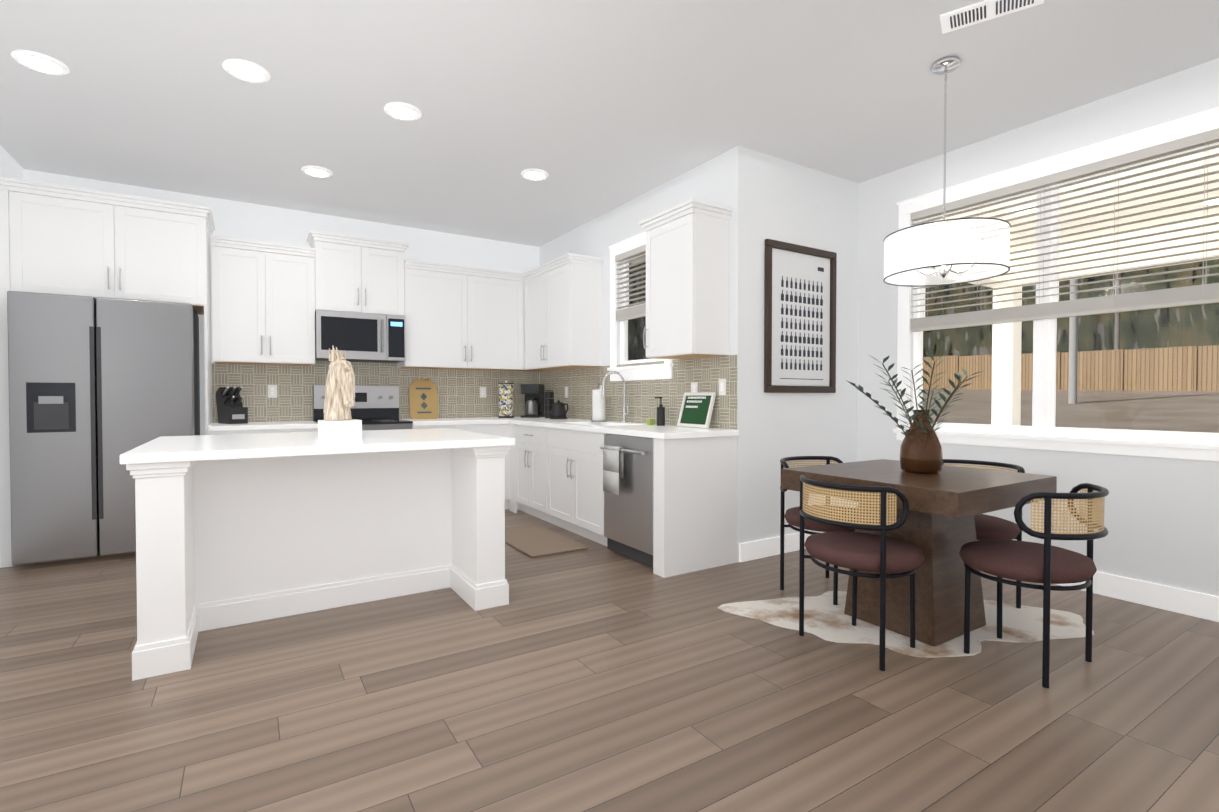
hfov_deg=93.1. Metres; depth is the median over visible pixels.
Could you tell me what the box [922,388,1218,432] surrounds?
ground
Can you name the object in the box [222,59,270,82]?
recessed light
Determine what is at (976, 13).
ceiling vent
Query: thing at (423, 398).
cutting board
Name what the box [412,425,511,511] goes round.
base cabinet
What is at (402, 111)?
recessed light
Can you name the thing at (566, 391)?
outlet
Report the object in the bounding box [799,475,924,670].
chair
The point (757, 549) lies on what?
baseboard
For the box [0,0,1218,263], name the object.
ceiling
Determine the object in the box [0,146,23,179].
wall
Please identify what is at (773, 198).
wall
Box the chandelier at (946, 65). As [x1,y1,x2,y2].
[883,56,1010,286]
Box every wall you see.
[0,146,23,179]
[24,169,539,434]
[540,152,725,428]
[726,145,857,562]
[856,58,1218,595]
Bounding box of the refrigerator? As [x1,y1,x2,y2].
[7,291,199,565]
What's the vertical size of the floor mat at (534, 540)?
0.015 m
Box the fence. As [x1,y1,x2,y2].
[628,345,1218,390]
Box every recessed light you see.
[11,50,69,74]
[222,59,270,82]
[301,165,332,177]
[384,102,421,120]
[521,169,548,180]
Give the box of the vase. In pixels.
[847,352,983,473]
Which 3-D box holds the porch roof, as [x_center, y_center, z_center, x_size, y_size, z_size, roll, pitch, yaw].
[4.859,-0.158,3.121,2.978,3.100,6.400,-1,1,-32]
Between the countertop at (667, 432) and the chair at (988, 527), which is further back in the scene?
the countertop at (667, 432)
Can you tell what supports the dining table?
on the rug at (825, 618)
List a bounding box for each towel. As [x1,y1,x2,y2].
[590,383,606,421]
[603,445,623,494]
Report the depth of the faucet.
4.97 m
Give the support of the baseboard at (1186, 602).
attached to the wall at (1161, 520)
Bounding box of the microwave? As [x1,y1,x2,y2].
[315,310,405,362]
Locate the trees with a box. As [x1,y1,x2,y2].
[628,259,1218,403]
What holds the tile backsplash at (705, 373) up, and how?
attached to the wall at (601, 234)
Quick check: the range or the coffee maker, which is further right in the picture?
the coffee maker
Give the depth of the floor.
2.12 m
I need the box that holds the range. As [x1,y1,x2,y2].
[313,385,412,430]
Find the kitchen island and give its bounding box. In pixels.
[126,448,509,680]
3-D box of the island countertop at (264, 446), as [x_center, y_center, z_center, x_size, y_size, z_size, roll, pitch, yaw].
[-1.540,0.194,3.219,1.660,0.040,1.220,-1,1,-32]
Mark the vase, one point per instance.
(921, 449)
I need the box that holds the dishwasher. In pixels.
[600,434,652,567]
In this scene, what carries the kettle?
on the countertop at (667, 432)
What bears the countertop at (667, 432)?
on the base cabinet at (571, 461)
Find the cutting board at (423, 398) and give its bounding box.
[409,377,438,418]
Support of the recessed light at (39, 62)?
in the ceiling
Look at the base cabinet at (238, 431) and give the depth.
4.64 m
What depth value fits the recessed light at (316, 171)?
4.35 m
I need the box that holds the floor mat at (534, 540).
[505,524,587,557]
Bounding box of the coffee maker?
[521,384,543,417]
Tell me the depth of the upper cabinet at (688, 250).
3.96 m
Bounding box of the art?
[780,267,823,379]
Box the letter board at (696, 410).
[677,392,715,428]
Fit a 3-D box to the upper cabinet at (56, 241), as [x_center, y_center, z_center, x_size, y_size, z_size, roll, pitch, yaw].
[-3.916,-1.119,4.274,0.600,0.703,0.625,-1,1,-32]
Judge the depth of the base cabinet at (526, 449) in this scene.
5.44 m
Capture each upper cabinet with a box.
[4,185,127,298]
[128,201,211,316]
[208,241,275,364]
[276,249,315,365]
[308,233,371,313]
[372,241,407,316]
[397,265,459,368]
[460,269,527,370]
[520,265,563,371]
[548,257,602,368]
[644,205,731,359]
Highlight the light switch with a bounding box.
[719,379,725,394]
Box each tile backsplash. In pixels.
[212,361,539,422]
[540,355,736,429]
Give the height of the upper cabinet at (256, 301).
0.963 m
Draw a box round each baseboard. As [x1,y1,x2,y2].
[739,530,823,561]
[1056,571,1218,621]
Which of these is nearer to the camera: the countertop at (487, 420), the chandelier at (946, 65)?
the chandelier at (946, 65)
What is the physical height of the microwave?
0.420 m
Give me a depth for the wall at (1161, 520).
3.40 m
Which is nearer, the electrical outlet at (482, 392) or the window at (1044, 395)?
the window at (1044, 395)
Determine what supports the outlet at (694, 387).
attached to the tile backsplash at (705, 373)
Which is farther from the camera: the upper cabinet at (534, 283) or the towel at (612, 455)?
the upper cabinet at (534, 283)
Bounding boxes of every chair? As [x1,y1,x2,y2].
[780,456,855,604]
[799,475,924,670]
[942,459,1024,608]
[959,483,1108,687]
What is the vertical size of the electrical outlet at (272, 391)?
0.116 m
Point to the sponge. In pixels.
(650, 421)
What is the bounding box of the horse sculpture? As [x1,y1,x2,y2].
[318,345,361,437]
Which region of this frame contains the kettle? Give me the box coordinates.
[547,400,568,418]
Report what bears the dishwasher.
on the floor
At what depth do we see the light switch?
4.06 m
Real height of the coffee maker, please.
0.360 m
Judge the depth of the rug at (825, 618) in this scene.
2.88 m
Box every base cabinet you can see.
[205,429,317,434]
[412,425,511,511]
[512,425,539,517]
[540,429,675,545]
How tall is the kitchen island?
0.876 m
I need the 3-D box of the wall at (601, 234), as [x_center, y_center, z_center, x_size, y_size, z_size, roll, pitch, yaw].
[0.059,-0.370,5.365,0.120,2.850,3.030,-1,1,-32]
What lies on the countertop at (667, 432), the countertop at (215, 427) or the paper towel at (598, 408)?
the paper towel at (598, 408)
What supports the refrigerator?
on the floor
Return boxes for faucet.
[601,371,628,422]
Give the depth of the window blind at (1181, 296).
3.36 m
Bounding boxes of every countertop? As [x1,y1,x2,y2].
[120,428,514,463]
[208,421,317,432]
[401,417,515,424]
[508,417,738,440]
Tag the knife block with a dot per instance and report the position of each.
(231, 409)
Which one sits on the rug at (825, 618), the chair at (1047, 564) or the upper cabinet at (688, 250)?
the chair at (1047, 564)
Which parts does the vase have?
glass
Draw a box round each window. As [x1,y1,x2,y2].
[607,232,672,380]
[893,107,1218,461]
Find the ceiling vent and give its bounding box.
[940,0,1043,33]
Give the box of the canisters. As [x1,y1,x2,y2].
[545,390,553,417]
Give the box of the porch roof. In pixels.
[926,148,1218,424]
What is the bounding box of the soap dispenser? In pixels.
[655,397,664,425]
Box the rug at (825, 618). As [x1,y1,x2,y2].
[718,591,1093,657]
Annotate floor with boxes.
[0,509,1218,811]
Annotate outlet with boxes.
[268,385,276,397]
[480,387,485,397]
[565,386,567,397]
[691,382,697,392]
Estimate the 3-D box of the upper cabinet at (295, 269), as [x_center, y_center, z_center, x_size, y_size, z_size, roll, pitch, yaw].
[-2.864,-0.853,5.108,0.435,0.963,0.339,-1,1,-32]
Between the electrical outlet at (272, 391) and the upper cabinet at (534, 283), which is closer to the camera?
the electrical outlet at (272, 391)
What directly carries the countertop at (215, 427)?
on the base cabinet at (238, 431)
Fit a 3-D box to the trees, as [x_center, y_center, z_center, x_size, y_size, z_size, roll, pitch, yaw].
[10.512,-14.767,24.766,119.967,33.000,65.230,0,1,23]
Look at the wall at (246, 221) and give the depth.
5.32 m
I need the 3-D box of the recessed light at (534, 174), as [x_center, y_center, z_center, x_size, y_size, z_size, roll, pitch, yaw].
[-0.574,-1.772,4.431,0.216,0.016,0.216,-1,1,-32]
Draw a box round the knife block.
[215,387,247,423]
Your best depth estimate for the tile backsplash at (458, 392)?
5.62 m
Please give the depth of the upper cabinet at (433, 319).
5.63 m
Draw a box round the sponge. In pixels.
[647,419,654,424]
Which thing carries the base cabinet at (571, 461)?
on the floor
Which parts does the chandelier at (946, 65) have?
lamp shade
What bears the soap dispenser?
on the countertop at (667, 432)
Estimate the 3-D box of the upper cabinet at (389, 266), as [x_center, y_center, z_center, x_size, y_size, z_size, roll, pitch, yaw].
[-2.222,-1.172,5.506,0.439,0.638,0.339,-1,1,-32]
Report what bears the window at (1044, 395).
in the wall at (1161, 520)
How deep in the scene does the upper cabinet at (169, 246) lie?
4.31 m
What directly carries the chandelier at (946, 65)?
hanging from the ceiling
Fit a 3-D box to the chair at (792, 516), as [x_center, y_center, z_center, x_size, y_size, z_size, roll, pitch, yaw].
[1.267,0.700,3.382,0.525,0.764,0.511,-1,1,-32]
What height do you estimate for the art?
0.850 m
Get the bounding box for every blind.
[615,244,645,321]
[910,128,1218,331]
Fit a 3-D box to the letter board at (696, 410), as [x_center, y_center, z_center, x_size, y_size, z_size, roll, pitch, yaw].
[0.632,0.029,4.214,0.091,0.255,0.330,-1,1,-32]
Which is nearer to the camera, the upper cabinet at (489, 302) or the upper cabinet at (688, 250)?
the upper cabinet at (688, 250)
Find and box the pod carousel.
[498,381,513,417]
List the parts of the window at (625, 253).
glass, frame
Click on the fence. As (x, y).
(1185, 365)
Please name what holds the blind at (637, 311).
attached to the window at (625, 253)
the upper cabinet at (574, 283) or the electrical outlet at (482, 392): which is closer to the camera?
the upper cabinet at (574, 283)
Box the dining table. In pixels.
[781,459,1056,646]
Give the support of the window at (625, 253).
in the wall at (601, 234)

